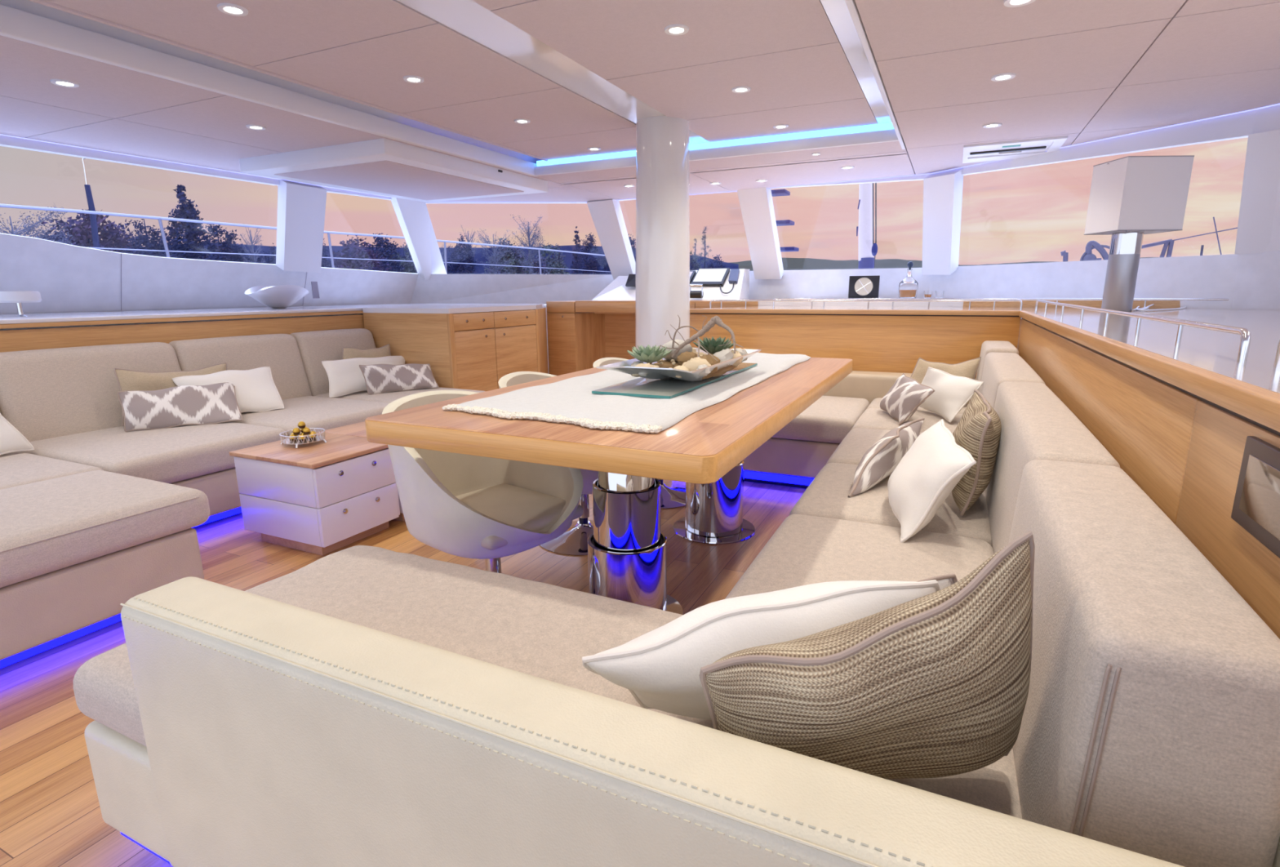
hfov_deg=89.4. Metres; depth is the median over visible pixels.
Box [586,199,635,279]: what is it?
trim
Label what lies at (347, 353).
throw pillow
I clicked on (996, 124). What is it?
recessed light
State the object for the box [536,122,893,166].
light
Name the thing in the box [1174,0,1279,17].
panel
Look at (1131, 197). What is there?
table lamp
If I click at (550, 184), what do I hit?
panel
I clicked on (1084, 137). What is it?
panel
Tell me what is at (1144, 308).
power cord
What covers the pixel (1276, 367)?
rail
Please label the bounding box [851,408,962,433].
seat cushion
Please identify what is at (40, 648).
diffuser
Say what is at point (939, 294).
tumbler
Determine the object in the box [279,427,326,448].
tray
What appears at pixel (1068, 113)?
panel
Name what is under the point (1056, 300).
rail
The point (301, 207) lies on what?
pillar
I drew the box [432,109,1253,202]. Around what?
trim
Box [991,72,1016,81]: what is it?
recessed light
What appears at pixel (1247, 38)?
panel
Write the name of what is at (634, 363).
stone
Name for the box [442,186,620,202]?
ceiling panel
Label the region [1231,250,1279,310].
wall
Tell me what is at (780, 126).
recessed light
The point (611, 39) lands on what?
ceiling panel
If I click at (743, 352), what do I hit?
stone
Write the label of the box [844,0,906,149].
trim
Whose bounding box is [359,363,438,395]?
throw pillow
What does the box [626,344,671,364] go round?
succulent
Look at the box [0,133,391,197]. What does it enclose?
trim
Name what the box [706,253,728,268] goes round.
tree
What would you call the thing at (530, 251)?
tree
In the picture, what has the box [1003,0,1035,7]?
recessed light
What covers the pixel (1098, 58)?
panel
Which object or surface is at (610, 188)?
ceiling panel
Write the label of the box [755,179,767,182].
recessed light
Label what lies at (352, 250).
tree
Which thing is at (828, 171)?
ceiling panel
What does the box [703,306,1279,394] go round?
countertop
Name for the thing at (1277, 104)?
trim
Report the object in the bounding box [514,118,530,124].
recessed light
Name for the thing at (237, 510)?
diffuser
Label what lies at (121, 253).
trim
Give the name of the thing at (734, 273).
handset
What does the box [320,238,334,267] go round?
tree
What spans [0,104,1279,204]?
trim
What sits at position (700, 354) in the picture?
pebbles
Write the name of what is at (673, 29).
recessed light
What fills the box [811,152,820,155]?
recessed light
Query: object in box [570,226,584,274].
tree
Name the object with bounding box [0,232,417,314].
wall
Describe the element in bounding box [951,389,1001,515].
throw pillow
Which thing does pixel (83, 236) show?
tree
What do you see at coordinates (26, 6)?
trim
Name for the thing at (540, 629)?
seat cushion
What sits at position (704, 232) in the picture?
tree
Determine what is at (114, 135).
panel
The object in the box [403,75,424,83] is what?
recessed light
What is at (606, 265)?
tree
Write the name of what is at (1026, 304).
window ledge
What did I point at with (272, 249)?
tree
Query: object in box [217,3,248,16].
recessed light
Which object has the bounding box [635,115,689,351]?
column
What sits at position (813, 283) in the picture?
wall
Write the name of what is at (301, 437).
chocolate
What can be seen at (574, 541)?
tub chair
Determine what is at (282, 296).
bowl
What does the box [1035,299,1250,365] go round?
rail
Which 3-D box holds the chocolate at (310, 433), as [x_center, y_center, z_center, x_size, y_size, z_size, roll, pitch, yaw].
[-1.477,0.013,2.911,0.033,0.031,0.032,5,14,25]
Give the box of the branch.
[659,315,743,360]
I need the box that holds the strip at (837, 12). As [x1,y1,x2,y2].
[820,0,891,124]
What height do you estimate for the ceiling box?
0.095 m
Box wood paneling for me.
[689,306,1279,639]
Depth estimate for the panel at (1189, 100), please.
3.09 m
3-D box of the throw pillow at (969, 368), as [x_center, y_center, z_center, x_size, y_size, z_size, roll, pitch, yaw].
[1.711,-0.311,3.705,0.413,0.265,0.133,5,14,25]
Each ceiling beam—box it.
[0,4,537,177]
[395,0,709,144]
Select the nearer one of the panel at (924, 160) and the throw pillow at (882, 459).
the throw pillow at (882, 459)
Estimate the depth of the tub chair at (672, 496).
3.40 m
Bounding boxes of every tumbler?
[924,290,933,298]
[935,290,943,298]
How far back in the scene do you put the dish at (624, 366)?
2.02 m
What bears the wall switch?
attached to the wall at (68, 278)
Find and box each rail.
[709,299,1022,310]
[773,298,1229,307]
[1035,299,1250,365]
[1141,239,1174,257]
[1272,340,1279,372]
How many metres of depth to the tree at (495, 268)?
50.85 m
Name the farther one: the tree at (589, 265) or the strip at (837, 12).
the tree at (589, 265)
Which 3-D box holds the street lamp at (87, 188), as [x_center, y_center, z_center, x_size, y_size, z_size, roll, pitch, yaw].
[-18.938,-5.755,22.567,0.457,7.347,0.186,-11,16,-40]
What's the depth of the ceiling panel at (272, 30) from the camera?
2.37 m
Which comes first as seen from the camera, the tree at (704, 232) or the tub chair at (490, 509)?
the tub chair at (490, 509)
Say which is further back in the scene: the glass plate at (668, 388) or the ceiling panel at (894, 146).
the ceiling panel at (894, 146)
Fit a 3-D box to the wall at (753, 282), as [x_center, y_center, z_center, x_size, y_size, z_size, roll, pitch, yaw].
[0.450,-1.525,6.790,1.611,0.324,0.048,5,14,25]
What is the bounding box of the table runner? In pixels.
[441,352,810,433]
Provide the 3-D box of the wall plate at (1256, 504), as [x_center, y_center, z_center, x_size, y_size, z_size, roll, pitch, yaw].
[0.722,0.083,0.722,0.011,0.111,0.260,5,14,25]
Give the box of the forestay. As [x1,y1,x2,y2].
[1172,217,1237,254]
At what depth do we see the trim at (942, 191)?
5.09 m
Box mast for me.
[1200,244,1204,255]
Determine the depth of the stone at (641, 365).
2.06 m
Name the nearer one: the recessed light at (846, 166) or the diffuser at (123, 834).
the diffuser at (123, 834)
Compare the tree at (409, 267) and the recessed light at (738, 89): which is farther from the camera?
the tree at (409, 267)
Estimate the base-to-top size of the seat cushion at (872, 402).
0.144 m
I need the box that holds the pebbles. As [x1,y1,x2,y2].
[650,351,706,368]
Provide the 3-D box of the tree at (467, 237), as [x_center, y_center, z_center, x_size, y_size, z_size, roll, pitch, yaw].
[-17.292,-16.388,65.813,1.801,9.226,1.979,5,14,25]
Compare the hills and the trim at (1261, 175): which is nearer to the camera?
the trim at (1261, 175)
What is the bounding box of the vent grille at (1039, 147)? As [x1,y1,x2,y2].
[968,142,1053,157]
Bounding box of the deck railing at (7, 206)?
[0,204,607,274]
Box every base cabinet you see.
[362,304,540,391]
[537,300,605,375]
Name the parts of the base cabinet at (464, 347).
panel, corner post, drawer, door, drawer, door, corner post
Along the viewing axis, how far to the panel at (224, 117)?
3.42 m
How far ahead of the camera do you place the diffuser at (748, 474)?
3.61 m
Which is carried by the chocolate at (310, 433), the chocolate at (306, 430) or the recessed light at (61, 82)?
the chocolate at (306, 430)
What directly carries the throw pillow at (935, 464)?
on the sofa at (357, 705)
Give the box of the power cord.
[1132,303,1186,311]
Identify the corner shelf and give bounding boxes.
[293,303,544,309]
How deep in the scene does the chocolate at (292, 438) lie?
2.88 m
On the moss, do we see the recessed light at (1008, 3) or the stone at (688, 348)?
the stone at (688, 348)
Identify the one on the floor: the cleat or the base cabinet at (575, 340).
the base cabinet at (575, 340)
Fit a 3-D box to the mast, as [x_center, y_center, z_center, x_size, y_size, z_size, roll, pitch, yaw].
[13.325,-2.630,15.611,0.160,3.693,0.050,5,14,25]
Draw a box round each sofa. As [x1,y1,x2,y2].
[0,328,485,660]
[73,340,1279,866]
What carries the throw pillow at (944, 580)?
on the sofa at (357, 705)
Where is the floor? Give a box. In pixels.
[0,479,806,866]
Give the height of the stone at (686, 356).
0.055 m
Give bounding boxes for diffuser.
[0,613,121,668]
[120,831,170,864]
[191,506,241,528]
[743,470,813,485]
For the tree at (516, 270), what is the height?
7.882 m
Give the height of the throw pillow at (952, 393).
0.238 m
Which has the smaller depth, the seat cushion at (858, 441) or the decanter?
the seat cushion at (858, 441)
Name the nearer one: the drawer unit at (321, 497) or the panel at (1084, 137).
the drawer unit at (321, 497)
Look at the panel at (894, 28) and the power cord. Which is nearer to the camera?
the panel at (894, 28)
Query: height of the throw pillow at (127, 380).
0.295 m
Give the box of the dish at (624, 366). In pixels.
[595,347,760,381]
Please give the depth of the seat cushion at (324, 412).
3.71 m
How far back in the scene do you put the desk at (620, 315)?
6.15 m
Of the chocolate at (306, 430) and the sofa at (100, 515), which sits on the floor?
the sofa at (100, 515)
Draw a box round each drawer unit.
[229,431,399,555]
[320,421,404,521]
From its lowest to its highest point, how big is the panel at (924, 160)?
0.030 m
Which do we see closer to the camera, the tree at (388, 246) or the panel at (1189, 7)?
the panel at (1189, 7)
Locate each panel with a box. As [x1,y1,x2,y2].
[0,35,225,118]
[0,95,113,137]
[25,118,281,176]
[44,0,436,66]
[115,95,386,152]
[254,21,562,113]
[385,137,568,187]
[403,86,635,143]
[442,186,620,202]
[471,0,534,10]
[490,0,839,79]
[498,126,635,159]
[536,166,635,182]
[559,173,731,199]
[606,41,865,119]
[687,97,878,142]
[689,141,906,170]
[689,149,915,191]
[854,0,1186,61]
[875,17,1172,112]
[893,87,1115,148]
[906,133,1079,174]
[1070,124,1177,145]
[1081,68,1279,133]
[1118,1,1279,86]
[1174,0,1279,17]
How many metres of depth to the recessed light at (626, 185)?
5.45 m
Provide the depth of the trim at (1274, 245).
3.42 m
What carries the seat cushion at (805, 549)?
on the sofa at (357, 705)
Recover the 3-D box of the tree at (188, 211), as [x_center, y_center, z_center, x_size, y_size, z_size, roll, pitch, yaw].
[-34.537,-13.486,49.802,4.610,10.713,5.389,-5,13,-20]
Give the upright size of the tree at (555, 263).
6.404 m
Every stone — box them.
[631,360,644,366]
[631,363,653,377]
[638,373,648,376]
[660,339,692,361]
[673,365,689,377]
[676,351,697,365]
[681,356,711,371]
[696,364,710,376]
[699,354,720,374]
[712,348,733,366]
[730,349,742,366]
[735,347,747,362]
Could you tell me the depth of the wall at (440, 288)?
7.03 m
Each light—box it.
[49,79,79,87]
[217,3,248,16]
[245,124,266,130]
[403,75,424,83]
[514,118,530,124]
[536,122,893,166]
[587,146,600,151]
[623,184,634,187]
[664,24,688,35]
[710,182,721,184]
[731,86,751,93]
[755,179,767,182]
[773,124,788,128]
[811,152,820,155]
[840,165,853,168]
[982,122,1001,128]
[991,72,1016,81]
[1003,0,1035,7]
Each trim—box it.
[0,0,906,184]
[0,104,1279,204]
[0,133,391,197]
[120,253,121,310]
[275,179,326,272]
[391,197,446,279]
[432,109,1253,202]
[534,128,898,176]
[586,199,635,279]
[737,187,783,279]
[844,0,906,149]
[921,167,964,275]
[1234,129,1279,253]
[1252,103,1279,110]
[1265,128,1279,251]
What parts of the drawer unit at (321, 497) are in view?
knob, knob, drawer, drawer, knob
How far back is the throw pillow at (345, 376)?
4.36 m
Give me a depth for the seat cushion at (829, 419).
3.45 m
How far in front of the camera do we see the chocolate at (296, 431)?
2.89 m
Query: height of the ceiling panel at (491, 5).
0.030 m
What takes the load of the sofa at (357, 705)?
on the floor
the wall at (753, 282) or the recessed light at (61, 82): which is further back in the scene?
the wall at (753, 282)
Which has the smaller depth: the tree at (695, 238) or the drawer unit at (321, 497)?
the drawer unit at (321, 497)
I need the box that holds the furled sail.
[856,182,874,268]
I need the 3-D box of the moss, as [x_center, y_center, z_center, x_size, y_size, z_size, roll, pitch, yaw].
[0.181,-0.230,2.269,0.270,0.047,0.492,5,14,25]
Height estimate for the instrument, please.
0.200 m
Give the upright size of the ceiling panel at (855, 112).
0.030 m
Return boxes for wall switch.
[311,281,319,297]
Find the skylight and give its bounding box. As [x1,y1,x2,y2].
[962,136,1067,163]
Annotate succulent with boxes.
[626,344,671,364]
[693,337,736,354]
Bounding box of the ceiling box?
[239,137,547,202]
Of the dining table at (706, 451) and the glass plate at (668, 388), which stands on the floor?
the dining table at (706, 451)
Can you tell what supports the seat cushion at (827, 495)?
on the sofa at (357, 705)
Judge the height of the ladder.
1.447 m
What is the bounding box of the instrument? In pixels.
[848,275,879,298]
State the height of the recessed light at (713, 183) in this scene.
0.007 m
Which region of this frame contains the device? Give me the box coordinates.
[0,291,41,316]
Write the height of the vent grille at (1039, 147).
0.014 m
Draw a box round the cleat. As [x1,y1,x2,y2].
[1060,250,1068,262]
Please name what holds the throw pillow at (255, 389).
on the sofa at (100, 515)
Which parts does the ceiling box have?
inset panel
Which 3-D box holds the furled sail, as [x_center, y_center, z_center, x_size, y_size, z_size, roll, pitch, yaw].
[2.746,-2.577,7.834,0.257,1.916,0.192,2,13,9]
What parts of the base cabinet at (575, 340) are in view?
return panel, rail, door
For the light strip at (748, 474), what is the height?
0.062 m
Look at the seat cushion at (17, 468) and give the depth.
2.60 m
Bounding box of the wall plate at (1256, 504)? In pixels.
[1231,435,1279,558]
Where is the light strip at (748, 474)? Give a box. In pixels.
[120,470,813,864]
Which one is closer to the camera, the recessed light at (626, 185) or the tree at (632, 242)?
the recessed light at (626, 185)
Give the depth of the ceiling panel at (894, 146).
4.32 m
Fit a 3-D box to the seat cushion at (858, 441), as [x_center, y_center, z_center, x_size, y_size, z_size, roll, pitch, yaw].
[1.133,0.118,2.754,0.571,0.150,0.704,5,14,25]
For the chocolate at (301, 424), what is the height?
0.031 m
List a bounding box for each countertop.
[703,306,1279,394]
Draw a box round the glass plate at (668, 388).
[591,362,757,399]
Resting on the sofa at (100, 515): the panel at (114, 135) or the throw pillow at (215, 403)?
the throw pillow at (215, 403)
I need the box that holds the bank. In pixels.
[132,242,738,274]
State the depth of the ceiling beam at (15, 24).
2.83 m
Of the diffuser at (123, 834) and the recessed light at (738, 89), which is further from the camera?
the recessed light at (738, 89)
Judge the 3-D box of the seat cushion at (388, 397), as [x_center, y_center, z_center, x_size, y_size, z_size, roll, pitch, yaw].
[-1.669,-0.221,4.510,1.056,0.147,0.664,5,14,25]
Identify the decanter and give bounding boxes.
[898,261,918,298]
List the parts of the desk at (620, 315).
panel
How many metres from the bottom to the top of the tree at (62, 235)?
6.680 m
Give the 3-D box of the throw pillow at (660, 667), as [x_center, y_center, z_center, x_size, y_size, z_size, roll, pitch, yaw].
[0.207,0.318,0.962,0.592,0.217,0.153,-3,13,-10]
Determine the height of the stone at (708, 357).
0.065 m
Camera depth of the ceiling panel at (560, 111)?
3.68 m
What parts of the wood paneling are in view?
panel, panel, panel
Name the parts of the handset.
cord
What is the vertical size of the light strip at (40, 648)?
0.037 m
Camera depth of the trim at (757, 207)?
5.97 m
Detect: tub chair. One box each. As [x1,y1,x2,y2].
[382,390,582,581]
[497,371,598,555]
[592,357,685,508]
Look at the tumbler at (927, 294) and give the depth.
5.07 m
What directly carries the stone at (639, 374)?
in the dish at (624, 366)
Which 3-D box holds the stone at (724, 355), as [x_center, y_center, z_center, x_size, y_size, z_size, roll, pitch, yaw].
[0.279,-0.255,2.214,0.077,0.070,0.100,2,13,12]
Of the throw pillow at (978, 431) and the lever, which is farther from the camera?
the lever
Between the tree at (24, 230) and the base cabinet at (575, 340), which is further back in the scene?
the tree at (24, 230)
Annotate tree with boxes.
[0,204,75,244]
[35,231,77,244]
[39,208,136,254]
[100,224,139,253]
[115,218,180,257]
[156,184,226,261]
[197,223,250,262]
[222,241,262,262]
[239,223,265,263]
[257,243,276,264]
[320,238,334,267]
[328,235,391,271]
[363,232,404,272]
[386,242,417,273]
[440,244,447,266]
[446,234,478,274]
[459,226,476,270]
[472,227,514,274]
[484,237,533,274]
[508,214,546,274]
[528,243,569,274]
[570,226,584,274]
[578,232,604,274]
[596,244,611,274]
[628,234,635,262]
[689,250,701,270]
[690,238,699,269]
[697,226,711,268]
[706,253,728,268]
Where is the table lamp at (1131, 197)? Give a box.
[1084,155,1194,311]
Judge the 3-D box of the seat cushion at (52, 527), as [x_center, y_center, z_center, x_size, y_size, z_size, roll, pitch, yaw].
[-2.259,0.414,1.612,0.713,0.145,1.941,5,14,25]
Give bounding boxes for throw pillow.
[0,413,34,454]
[114,362,226,426]
[116,382,242,431]
[172,366,284,413]
[321,355,404,397]
[342,343,391,359]
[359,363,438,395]
[582,579,939,719]
[699,530,1035,778]
[848,417,924,497]
[880,373,934,424]
[887,418,976,542]
[910,356,981,404]
[916,573,957,590]
[919,367,983,422]
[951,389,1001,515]
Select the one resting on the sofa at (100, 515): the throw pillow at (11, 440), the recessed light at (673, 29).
the throw pillow at (11, 440)
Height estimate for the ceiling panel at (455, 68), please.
0.030 m
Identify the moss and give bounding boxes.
[653,360,737,379]
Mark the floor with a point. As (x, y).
(51, 815)
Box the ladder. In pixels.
[771,189,799,252]
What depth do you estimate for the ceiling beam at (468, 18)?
2.70 m
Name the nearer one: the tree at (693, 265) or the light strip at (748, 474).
the light strip at (748, 474)
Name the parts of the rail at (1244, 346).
post, post, post, post, post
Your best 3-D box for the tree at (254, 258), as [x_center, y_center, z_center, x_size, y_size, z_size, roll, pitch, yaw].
[-26.536,-10.674,44.706,1.347,7.305,1.724,1,12,5]
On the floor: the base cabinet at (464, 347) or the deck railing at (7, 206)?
the base cabinet at (464, 347)
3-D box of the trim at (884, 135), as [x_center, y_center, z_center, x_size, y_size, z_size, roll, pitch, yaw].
[0.366,-1.904,4.428,2.665,0.067,0.030,5,14,25]
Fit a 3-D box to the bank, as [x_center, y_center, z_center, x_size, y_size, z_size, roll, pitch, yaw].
[-25.800,-15.600,66.378,63.346,7.766,65.403,5,14,25]
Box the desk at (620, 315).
[575,299,758,359]
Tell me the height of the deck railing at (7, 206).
0.780 m
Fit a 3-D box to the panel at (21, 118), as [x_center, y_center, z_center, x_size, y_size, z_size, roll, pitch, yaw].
[-3.400,-1.506,2.830,0.937,0.030,1.454,5,14,25]
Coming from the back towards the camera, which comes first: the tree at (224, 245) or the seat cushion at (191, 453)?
the tree at (224, 245)
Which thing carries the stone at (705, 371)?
on the dish at (624, 366)
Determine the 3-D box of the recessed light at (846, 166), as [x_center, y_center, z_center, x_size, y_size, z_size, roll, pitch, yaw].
[1.514,-1.941,4.722,0.094,0.007,0.094,5,14,25]
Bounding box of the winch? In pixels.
[1080,240,1110,261]
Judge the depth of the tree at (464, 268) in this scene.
58.57 m
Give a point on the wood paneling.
(1178, 422)
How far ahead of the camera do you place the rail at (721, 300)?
4.11 m
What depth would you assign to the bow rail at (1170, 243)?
6.98 m
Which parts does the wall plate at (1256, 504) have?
glass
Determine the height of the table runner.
0.019 m
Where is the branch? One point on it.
(717, 320)
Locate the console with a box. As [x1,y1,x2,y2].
[591,267,749,300]
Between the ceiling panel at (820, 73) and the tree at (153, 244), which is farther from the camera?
the tree at (153, 244)
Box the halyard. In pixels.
[871,182,877,268]
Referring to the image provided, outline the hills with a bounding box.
[731,257,1159,271]
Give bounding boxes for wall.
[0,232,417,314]
[410,274,613,304]
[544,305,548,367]
[747,271,757,299]
[757,267,930,299]
[929,253,1237,309]
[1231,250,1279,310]
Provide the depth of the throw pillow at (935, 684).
0.73 m
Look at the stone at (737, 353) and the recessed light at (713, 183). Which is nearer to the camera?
the stone at (737, 353)
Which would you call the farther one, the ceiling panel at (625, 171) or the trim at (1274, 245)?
the ceiling panel at (625, 171)
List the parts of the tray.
plate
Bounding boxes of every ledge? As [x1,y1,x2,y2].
[0,306,364,352]
[758,300,1180,308]
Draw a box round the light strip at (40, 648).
[0,506,241,668]
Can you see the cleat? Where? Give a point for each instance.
(1065, 255)
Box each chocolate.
[288,434,297,441]
[292,427,300,435]
[297,421,305,428]
[297,434,306,441]
[302,426,310,434]
[307,432,315,439]
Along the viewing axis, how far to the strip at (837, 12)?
2.73 m
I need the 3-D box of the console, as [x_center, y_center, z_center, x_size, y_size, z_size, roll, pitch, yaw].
[0.285,-1.470,6.386,1.604,0.297,0.520,5,14,25]
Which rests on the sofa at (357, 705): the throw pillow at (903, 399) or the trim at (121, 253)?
the throw pillow at (903, 399)
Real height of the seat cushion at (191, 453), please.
0.153 m
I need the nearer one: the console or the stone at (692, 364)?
the stone at (692, 364)
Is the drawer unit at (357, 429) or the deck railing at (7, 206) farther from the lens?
the deck railing at (7, 206)
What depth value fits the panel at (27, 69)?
2.75 m
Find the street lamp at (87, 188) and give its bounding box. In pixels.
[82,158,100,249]
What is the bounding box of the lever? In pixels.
[689,284,703,297]
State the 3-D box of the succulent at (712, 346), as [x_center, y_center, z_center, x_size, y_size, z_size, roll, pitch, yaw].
[0.266,-0.297,2.301,0.152,0.092,0.153,5,14,25]
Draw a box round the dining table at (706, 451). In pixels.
[364,357,853,614]
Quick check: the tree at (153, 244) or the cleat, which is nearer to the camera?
the cleat
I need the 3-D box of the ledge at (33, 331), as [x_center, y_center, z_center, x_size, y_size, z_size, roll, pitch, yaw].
[-3.653,-0.089,3.294,1.215,0.966,4.700,5,14,25]
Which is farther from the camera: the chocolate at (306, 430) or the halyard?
the halyard
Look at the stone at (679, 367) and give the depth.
1.99 m
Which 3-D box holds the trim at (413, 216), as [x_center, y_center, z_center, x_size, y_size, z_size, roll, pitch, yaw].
[-2.228,-1.966,6.598,0.252,0.787,1.093,-1,12,-1]
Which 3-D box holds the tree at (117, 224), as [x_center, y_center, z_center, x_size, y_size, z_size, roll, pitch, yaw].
[-43.472,-13.253,54.464,4.125,8.375,3.814,-7,14,-29]
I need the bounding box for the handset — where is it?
[720,268,739,293]
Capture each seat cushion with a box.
[0,451,104,489]
[0,470,209,587]
[20,421,288,483]
[73,545,683,746]
[229,395,389,438]
[315,386,485,403]
[644,514,1022,818]
[771,395,869,443]
[789,462,991,545]
[826,427,921,464]
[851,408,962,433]
[866,397,967,413]
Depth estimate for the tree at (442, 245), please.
51.73 m
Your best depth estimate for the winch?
7.24 m
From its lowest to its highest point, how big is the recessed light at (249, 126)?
0.007 m
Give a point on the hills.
(788, 264)
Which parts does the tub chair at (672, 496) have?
seat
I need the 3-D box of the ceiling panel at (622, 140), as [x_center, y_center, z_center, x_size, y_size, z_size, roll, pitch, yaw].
[-0.291,-2.003,4.511,1.044,0.030,0.864,5,14,25]
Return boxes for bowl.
[244,284,309,308]
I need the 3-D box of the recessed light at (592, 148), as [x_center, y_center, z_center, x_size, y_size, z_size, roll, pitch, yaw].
[-0.320,-1.984,4.512,0.094,0.007,0.094,5,14,25]
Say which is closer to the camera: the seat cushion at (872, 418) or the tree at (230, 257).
the seat cushion at (872, 418)
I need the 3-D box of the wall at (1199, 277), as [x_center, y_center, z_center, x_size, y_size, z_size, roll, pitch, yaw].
[2.955,-1.066,4.644,0.047,0.317,2.166,-6,14,-23]

